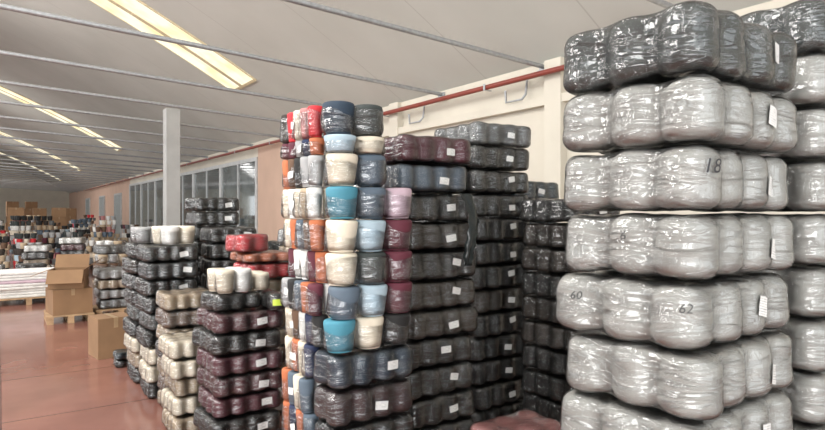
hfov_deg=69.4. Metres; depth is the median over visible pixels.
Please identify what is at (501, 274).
package
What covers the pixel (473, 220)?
strip
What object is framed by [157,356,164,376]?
package
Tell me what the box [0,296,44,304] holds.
wooden pallet
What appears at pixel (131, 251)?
package
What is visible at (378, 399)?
package
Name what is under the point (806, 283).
package
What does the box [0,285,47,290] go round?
textile
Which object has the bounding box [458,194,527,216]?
package
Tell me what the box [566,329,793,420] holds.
package
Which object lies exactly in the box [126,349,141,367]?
package
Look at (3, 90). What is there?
window
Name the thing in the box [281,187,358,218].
package
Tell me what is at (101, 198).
door
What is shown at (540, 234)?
package
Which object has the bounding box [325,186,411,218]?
package
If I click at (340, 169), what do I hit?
package
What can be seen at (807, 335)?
package
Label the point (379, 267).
package
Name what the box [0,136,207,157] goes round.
tie beam
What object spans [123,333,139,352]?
package
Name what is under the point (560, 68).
pipe
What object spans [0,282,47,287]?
textile
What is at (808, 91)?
package
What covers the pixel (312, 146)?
package
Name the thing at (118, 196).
door
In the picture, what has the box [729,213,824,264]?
package
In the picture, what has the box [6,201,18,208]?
cardboard box
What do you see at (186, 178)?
window
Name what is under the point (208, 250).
package
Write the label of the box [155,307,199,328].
package
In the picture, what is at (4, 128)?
tie beam
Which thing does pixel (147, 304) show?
package
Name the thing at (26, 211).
cardboard box
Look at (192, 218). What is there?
package
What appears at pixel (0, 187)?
tie beam
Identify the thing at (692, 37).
package
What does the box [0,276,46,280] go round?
textile
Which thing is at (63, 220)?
cardboard box
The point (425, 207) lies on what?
package
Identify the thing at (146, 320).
package
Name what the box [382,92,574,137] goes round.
trim
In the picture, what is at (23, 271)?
textile
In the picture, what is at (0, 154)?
tie beam
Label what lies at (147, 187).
window
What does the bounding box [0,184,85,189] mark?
tie beam
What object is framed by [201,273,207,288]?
package
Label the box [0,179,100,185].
tie beam
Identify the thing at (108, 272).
package
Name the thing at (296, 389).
package
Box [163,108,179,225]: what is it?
pillar
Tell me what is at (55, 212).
cardboard box
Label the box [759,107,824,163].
package
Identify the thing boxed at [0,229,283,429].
floor
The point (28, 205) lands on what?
cardboard box
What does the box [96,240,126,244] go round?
package
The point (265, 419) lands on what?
package
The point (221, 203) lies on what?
package
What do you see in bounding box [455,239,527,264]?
package
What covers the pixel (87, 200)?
door
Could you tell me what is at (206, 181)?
window
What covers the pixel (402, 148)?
package
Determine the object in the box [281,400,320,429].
package
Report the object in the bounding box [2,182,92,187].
tie beam
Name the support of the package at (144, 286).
on the package at (147, 304)
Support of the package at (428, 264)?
on the package at (442, 292)
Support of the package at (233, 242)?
on the package at (269, 255)
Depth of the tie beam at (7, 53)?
10.03 m
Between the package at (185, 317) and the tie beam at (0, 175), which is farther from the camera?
the tie beam at (0, 175)
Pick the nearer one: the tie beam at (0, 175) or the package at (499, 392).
the package at (499, 392)
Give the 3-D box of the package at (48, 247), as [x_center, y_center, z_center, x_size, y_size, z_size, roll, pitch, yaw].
[-9.832,0.872,15.647,0.572,0.178,0.582,0,0,-21]
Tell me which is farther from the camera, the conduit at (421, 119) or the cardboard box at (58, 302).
the conduit at (421, 119)
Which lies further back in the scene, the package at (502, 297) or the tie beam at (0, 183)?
the tie beam at (0, 183)
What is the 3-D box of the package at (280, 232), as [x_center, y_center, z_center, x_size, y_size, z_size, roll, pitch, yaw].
[-0.994,0.205,5.718,0.494,0.158,0.506,0,0,-33]
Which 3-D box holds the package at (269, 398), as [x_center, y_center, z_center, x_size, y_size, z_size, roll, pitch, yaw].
[-1.307,1.358,4.477,0.526,0.147,0.528,0,0,-34]
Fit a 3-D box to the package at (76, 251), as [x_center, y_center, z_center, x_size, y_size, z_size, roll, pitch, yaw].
[-9.173,1.049,16.194,0.580,0.179,0.583,0,0,-12]
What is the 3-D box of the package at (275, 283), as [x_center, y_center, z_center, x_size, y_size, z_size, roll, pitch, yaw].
[-1.349,0.612,5.264,0.509,0.128,0.382,0,0,-35]
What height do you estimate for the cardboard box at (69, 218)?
0.501 m
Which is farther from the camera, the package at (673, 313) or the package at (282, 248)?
the package at (282, 248)
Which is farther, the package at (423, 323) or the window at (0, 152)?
the window at (0, 152)
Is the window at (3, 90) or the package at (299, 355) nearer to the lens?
the package at (299, 355)
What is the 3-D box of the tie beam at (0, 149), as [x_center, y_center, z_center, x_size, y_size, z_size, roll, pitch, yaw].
[-18.493,-2.600,20.937,19.446,1.018,0.180,0,0,-35]
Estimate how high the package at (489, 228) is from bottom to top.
0.170 m
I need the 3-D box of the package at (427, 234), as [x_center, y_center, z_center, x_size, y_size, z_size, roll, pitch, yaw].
[0.060,0.124,3.696,0.514,0.168,0.513,0,0,-32]
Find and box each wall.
[0,161,68,228]
[69,76,824,240]
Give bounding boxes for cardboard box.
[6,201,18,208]
[7,217,21,226]
[8,207,23,216]
[24,209,32,215]
[25,202,37,208]
[30,254,101,289]
[33,208,46,215]
[45,286,92,315]
[51,208,66,216]
[51,217,66,225]
[67,208,76,215]
[67,216,76,223]
[88,312,127,359]
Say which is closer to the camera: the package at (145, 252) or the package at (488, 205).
the package at (488, 205)
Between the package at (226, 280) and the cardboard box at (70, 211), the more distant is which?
the cardboard box at (70, 211)
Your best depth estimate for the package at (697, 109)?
1.68 m
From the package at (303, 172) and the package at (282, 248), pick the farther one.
the package at (282, 248)
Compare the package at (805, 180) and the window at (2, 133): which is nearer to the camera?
the package at (805, 180)
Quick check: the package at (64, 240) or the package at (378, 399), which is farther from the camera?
the package at (64, 240)
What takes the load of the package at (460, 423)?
on the package
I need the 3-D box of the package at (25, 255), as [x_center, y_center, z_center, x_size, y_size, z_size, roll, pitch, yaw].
[-9.886,1.052,15.612,0.582,0.178,0.585,0,0,-26]
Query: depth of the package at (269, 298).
4.30 m
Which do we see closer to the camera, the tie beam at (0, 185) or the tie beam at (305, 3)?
the tie beam at (305, 3)
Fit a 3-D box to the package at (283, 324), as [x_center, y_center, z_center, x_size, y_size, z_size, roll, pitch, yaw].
[-1.405,0.902,5.205,0.472,0.148,0.474,0,0,-36]
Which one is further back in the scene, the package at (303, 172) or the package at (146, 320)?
the package at (146, 320)
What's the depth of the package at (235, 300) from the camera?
4.29 m
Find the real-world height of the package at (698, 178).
0.185 m
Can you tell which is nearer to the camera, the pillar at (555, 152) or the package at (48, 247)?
the pillar at (555, 152)
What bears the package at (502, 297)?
on the package at (492, 323)
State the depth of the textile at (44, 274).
11.31 m
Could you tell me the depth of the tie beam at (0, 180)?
46.42 m
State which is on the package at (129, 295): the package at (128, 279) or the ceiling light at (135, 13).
the package at (128, 279)
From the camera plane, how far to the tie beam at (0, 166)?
32.43 m
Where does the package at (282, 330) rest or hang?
on the package at (281, 347)
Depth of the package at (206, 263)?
5.99 m
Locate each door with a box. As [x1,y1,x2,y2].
[85,198,89,214]
[99,195,104,224]
[114,193,121,238]
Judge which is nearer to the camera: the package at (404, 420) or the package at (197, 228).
the package at (404, 420)
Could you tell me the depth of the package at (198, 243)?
6.50 m
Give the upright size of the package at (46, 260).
0.178 m
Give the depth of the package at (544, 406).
4.00 m
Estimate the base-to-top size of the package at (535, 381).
0.166 m
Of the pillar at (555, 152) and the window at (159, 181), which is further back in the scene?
the window at (159, 181)
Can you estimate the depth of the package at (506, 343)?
4.33 m
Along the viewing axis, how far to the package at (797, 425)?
2.12 m
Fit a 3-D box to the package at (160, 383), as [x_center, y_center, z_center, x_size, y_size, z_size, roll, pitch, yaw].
[-2.016,1.502,5.375,0.474,0.148,0.474,0,0,-33]
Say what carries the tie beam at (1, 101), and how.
attached to the ceiling
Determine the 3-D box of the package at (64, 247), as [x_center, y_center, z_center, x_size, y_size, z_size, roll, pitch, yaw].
[-9.189,0.870,16.140,0.572,0.178,0.582,0,0,-24]
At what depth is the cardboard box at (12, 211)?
30.92 m
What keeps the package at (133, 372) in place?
on the floor
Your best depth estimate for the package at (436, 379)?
3.51 m
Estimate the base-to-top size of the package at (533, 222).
0.166 m
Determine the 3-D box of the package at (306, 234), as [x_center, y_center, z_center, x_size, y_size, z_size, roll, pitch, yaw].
[-0.399,0.095,3.015,0.418,0.148,0.415,0,0,-34]
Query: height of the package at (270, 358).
0.147 m
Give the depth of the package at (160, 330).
5.23 m
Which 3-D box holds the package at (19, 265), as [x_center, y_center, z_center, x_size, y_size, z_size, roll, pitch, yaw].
[-9.072,1.238,14.174,0.585,0.178,0.582,0,0,45]
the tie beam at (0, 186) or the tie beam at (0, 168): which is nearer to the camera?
the tie beam at (0, 168)
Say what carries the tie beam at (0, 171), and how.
attached to the ceiling
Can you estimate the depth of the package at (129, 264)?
6.12 m
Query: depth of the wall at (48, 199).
65.60 m
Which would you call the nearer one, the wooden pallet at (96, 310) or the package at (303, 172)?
the package at (303, 172)
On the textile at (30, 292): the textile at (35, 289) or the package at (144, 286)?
the textile at (35, 289)
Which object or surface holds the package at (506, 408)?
on the package
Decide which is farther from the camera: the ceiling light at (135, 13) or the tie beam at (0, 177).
the tie beam at (0, 177)
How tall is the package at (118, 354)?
0.088 m
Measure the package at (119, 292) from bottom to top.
0.163 m
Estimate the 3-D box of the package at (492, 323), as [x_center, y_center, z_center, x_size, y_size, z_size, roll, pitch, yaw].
[0.511,0.787,4.550,0.574,0.170,0.570,0,0,-37]
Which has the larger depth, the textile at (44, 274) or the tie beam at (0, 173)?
the tie beam at (0, 173)
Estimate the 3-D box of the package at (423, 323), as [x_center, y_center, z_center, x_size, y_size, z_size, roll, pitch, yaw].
[0.071,0.632,3.689,0.514,0.168,0.513,0,0,-34]
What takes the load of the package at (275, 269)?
on the package
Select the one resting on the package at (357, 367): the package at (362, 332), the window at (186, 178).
the package at (362, 332)
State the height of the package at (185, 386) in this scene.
0.148 m
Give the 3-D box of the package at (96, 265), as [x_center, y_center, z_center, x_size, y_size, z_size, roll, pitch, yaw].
[-6.219,1.066,12.271,0.584,0.179,0.575,0,0,-44]
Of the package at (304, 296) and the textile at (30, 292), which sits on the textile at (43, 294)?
the textile at (30, 292)
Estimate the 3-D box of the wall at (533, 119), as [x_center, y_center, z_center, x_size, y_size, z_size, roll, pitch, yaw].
[-14.784,-0.344,32.942,0.200,3.900,85.000,0,0,-35]
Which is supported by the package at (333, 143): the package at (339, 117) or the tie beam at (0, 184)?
the package at (339, 117)
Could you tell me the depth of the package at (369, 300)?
2.73 m
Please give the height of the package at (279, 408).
0.148 m
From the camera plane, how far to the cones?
22.18 m
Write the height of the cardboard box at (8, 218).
0.501 m
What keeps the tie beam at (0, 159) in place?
attached to the ceiling
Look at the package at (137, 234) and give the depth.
6.06 m
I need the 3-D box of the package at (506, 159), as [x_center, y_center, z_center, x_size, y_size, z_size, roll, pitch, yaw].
[0.516,-0.414,4.541,0.574,0.170,0.567,0,0,-35]
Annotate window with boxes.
[0,85,122,151]
[0,131,81,170]
[0,152,61,180]
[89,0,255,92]
[129,182,140,228]
[141,179,154,226]
[155,177,162,225]
[180,171,192,225]
[193,165,219,225]
[220,157,257,233]
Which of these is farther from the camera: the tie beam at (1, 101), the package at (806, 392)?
the tie beam at (1, 101)
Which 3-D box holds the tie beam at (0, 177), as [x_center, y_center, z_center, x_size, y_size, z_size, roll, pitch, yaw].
[-30.892,-2.679,38.843,19.446,1.018,0.180,0,0,-35]
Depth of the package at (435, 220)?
4.21 m
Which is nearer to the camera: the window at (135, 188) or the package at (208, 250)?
the package at (208, 250)
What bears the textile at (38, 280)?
on the textile at (40, 283)
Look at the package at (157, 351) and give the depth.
5.37 m
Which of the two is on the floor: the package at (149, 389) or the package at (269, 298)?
the package at (149, 389)
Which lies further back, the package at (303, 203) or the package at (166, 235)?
the package at (166, 235)
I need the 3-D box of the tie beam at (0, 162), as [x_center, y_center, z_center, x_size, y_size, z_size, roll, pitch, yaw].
[-22.626,-2.627,26.906,19.446,1.018,0.180,0,0,-35]
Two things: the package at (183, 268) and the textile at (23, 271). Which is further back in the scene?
the textile at (23, 271)
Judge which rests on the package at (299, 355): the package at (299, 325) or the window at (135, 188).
the package at (299, 325)
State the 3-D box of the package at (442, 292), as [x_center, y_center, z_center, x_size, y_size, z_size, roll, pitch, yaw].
[0.054,0.463,3.676,0.513,0.168,0.507,0,0,-33]
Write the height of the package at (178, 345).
0.148 m
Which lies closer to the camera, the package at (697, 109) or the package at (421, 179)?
the package at (697, 109)
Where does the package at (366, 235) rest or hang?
on the package at (379, 267)
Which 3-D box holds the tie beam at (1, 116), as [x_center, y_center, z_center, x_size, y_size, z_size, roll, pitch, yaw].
[-12.982,-2.566,12.979,19.446,1.018,0.180,0,0,-35]
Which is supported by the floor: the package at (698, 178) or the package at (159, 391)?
the package at (159, 391)
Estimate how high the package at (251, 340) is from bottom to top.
0.147 m
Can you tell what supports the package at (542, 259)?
on the package at (543, 284)
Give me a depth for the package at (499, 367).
4.34 m
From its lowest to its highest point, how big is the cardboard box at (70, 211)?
0.501 m
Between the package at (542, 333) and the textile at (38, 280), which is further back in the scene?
the textile at (38, 280)
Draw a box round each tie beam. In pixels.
[0,3,444,97]
[0,50,322,105]
[0,80,280,121]
[0,100,281,137]
[0,115,252,146]
[0,127,227,152]
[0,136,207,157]
[0,143,190,161]
[0,149,162,164]
[0,154,162,168]
[0,159,153,171]
[0,162,143,174]
[0,166,135,176]
[0,168,127,178]
[0,171,121,180]
[0,173,115,181]
[0,175,108,182]
[0,177,104,184]
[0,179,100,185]
[0,180,96,186]
[0,183,88,188]
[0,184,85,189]
[0,185,82,190]
[0,186,75,190]
[0,187,76,192]
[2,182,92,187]
[282,0,543,70]
[647,0,673,7]
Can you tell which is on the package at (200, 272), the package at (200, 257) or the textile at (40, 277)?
the package at (200, 257)
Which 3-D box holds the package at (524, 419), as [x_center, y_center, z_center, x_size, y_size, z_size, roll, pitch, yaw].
[0.535,1.054,2.784,0.436,0.150,0.426,0,0,-35]
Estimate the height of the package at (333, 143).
0.081 m
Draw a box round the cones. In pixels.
[0,215,138,269]
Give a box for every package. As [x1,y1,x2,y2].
[15,262,46,268]
[21,252,48,258]
[23,258,49,264]
[24,244,51,251]
[59,237,85,243]
[60,243,85,250]
[61,250,88,253]
[92,253,127,263]
[93,244,125,253]
[93,262,121,268]
[93,266,125,279]
[93,277,124,289]
[94,287,124,298]
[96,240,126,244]
[96,297,126,308]
[113,349,126,359]
[113,358,127,367]
[121,272,138,289]
[122,257,141,273]
[123,316,139,336]
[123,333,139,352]
[124,287,138,304]
[125,242,178,257]
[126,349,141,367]
[127,303,140,320]
[127,362,140,382]
[130,226,152,242]
[135,276,197,295]
[135,293,158,313]
[136,244,197,261]
[136,325,157,347]
[138,260,197,279]
[138,358,159,382]
[139,311,157,330]
[139,344,157,364]
[140,378,159,398]
[150,225,195,244]
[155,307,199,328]
[155,340,162,357]
[156,287,207,310]
[156,324,200,337]
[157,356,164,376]
[157,373,167,389]
[157,389,163,407]
[158,330,199,359]
[160,387,201,415]
[161,354,199,379]
[162,408,198,429]
[164,373,199,396]
[185,197,239,210]
[185,212,238,225]
[192,240,204,254]
[192,326,280,355]
[193,255,204,269]
[193,406,279,429]
[194,270,203,283]
[195,225,235,239]
[196,305,282,333]
[196,347,281,376]
[196,366,281,397]
[198,385,280,418]
[200,226,256,242]
[200,258,235,273]
[200,290,260,311]
[201,242,230,258]
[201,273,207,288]
[207,267,252,293]
[225,234,268,251]
[230,250,287,262]
[233,261,288,277]
[251,270,269,289]
[251,277,283,290]
[256,288,285,309]
[268,240,282,249]
[274,398,283,412]
[276,345,285,362]
[277,229,284,243]
[277,312,284,327]
[277,327,285,344]
[279,245,324,251]
[280,105,381,143]
[280,137,383,159]
[280,277,358,315]
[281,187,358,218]
[281,367,319,412]
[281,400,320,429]
[282,155,358,188]
[283,219,356,250]
[285,307,330,346]
[285,335,323,377]
[288,248,382,282]
[313,343,412,389]
[314,378,412,426]
[315,412,413,429]
[320,101,383,136]
[323,153,386,186]
[323,312,409,353]
[324,134,385,154]
[324,219,411,252]
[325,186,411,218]
[325,250,412,285]
[326,281,411,319]
[371,194,468,220]
[382,163,465,193]
[382,248,475,280]
[384,134,470,165]
[405,333,470,369]
[405,361,471,399]
[406,388,474,429]
[408,221,475,250]
[408,304,477,339]
[409,276,474,310]
[412,220,453,221]
[416,416,473,429]
[434,121,530,148]
[435,169,528,194]
[454,217,528,240]
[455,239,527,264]
[456,145,528,171]
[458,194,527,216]
[458,262,528,288]
[460,308,528,337]
[465,285,530,312]
[465,354,527,385]
[468,330,527,361]
[468,376,524,409]
[469,399,522,421]
[470,409,560,429]
[501,181,558,198]
[509,221,556,239]
[520,198,619,221]
[521,247,593,273]
[521,271,567,297]
[521,319,589,350]
[521,367,572,401]
[522,295,559,323]
[522,343,566,375]
[522,392,561,421]
[523,223,566,247]
[555,269,789,349]
[560,388,792,429]
[563,0,796,95]
[563,74,797,154]
[564,145,788,211]
[565,213,794,278]
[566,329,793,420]
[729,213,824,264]
[740,0,824,55]
[740,161,824,211]
[752,263,824,317]
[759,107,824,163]
[772,314,824,371]
[777,53,824,109]
[779,368,824,423]
[793,420,824,429]
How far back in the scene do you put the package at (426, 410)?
3.51 m
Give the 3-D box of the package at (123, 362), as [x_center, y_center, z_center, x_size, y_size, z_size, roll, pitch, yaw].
[-3.289,1.675,6.825,0.242,0.088,0.246,0,0,-35]
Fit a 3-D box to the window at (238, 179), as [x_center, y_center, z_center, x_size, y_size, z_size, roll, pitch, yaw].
[-5.763,-0.061,19.758,0.100,3.450,3.650,0,0,-35]
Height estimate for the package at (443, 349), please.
0.168 m
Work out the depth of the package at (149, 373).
5.55 m
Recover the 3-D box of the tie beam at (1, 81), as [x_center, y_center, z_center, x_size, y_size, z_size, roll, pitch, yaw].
[-10.227,-2.549,9.000,19.446,1.018,0.180,0,0,-35]
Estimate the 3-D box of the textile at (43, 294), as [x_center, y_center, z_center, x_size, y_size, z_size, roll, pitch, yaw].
[-7.568,1.543,11.698,1.040,0.052,0.840,0,0,-34]
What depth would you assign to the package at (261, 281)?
4.41 m
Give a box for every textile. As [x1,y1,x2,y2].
[0,267,54,275]
[0,273,46,278]
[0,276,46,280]
[0,279,45,284]
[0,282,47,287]
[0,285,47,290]
[0,288,44,292]
[0,291,44,295]
[0,293,44,298]
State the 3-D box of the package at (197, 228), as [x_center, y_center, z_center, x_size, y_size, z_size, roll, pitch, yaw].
[-2.291,0.200,6.789,0.511,0.158,0.503,0,0,-33]
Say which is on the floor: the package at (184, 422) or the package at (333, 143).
the package at (184, 422)
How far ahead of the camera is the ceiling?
12.73 m
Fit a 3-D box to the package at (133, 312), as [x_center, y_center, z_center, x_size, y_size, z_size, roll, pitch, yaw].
[-2.753,1.002,6.341,0.510,0.158,0.503,0,0,-34]
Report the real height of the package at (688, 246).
0.185 m
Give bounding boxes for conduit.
[408,106,424,123]
[504,80,527,103]
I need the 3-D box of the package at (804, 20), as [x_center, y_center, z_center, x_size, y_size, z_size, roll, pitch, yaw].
[1.510,-0.671,2.408,0.651,0.198,0.485,0,0,-36]
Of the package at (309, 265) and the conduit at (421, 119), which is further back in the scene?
the conduit at (421, 119)
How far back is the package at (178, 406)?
4.70 m
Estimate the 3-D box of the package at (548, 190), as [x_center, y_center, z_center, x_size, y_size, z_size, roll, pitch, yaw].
[0.907,-0.205,5.228,0.580,0.166,0.575,0,0,-34]
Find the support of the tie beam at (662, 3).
attached to the ceiling
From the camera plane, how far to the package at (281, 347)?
5.11 m
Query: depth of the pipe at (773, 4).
9.64 m
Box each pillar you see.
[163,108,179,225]
[389,102,402,136]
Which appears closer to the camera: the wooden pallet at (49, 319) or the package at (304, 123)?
the package at (304, 123)
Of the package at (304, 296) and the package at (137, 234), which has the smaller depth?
the package at (304, 296)
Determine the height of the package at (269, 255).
0.088 m
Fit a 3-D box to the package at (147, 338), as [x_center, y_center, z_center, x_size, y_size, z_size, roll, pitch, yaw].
[-2.421,1.165,5.849,0.500,0.158,0.493,0,0,-32]
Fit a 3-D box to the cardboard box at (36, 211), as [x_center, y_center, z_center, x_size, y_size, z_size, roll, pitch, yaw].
[-22.834,-0.166,36.491,0.700,0.501,0.702,0,0,-35]
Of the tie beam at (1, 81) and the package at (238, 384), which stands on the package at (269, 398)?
the package at (238, 384)
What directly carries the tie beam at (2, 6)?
attached to the ceiling
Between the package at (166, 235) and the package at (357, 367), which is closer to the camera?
the package at (357, 367)
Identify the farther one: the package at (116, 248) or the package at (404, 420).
the package at (116, 248)
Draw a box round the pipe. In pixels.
[85,65,563,190]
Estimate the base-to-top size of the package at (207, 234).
0.158 m
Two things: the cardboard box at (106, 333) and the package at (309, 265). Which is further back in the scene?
the cardboard box at (106, 333)
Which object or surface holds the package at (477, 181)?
on the package at (488, 205)
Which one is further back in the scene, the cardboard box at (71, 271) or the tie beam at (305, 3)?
the cardboard box at (71, 271)
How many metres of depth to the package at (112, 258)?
12.08 m
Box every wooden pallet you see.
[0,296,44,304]
[44,310,94,324]
[93,305,126,314]
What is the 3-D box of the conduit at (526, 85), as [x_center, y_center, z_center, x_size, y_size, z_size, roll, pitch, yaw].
[1.558,-1.853,8.958,0.124,0.318,0.406,0,0,-35]
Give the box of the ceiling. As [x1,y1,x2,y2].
[0,0,771,192]
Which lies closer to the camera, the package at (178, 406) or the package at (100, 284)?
the package at (178, 406)
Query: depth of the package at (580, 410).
1.77 m
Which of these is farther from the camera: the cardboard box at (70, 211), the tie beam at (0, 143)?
the cardboard box at (70, 211)
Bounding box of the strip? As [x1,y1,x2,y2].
[460,193,478,264]
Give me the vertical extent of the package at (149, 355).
0.158 m
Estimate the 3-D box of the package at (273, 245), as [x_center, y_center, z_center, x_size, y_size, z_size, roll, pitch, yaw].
[-1.310,0.361,6.616,0.510,0.158,0.503,0,0,-37]
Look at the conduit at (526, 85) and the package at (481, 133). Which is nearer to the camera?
the package at (481, 133)
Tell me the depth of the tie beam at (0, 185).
54.22 m
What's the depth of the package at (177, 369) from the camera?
4.65 m
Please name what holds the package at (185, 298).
on the package at (185, 317)
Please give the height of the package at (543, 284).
0.166 m
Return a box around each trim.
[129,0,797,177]
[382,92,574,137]
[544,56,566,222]
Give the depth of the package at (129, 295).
6.13 m
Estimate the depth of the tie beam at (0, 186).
56.27 m
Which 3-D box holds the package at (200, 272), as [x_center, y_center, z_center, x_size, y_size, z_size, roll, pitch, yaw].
[-2.296,0.680,6.807,0.494,0.158,0.506,0,0,-36]
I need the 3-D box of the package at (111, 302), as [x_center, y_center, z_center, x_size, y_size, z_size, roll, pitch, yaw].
[-5.098,1.492,10.347,0.699,0.163,0.698,0,0,-32]
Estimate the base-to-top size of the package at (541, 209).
0.166 m
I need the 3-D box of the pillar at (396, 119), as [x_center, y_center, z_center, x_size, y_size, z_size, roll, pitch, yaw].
[-0.321,-0.251,11.757,0.139,3.900,0.300,0,0,-35]
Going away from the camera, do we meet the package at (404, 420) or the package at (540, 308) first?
the package at (404, 420)
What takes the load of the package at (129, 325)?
on the package
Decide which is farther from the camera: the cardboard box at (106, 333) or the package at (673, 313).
the cardboard box at (106, 333)
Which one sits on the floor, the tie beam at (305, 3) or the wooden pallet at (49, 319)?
the wooden pallet at (49, 319)
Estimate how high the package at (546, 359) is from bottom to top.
0.166 m
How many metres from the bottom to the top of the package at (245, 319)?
0.147 m

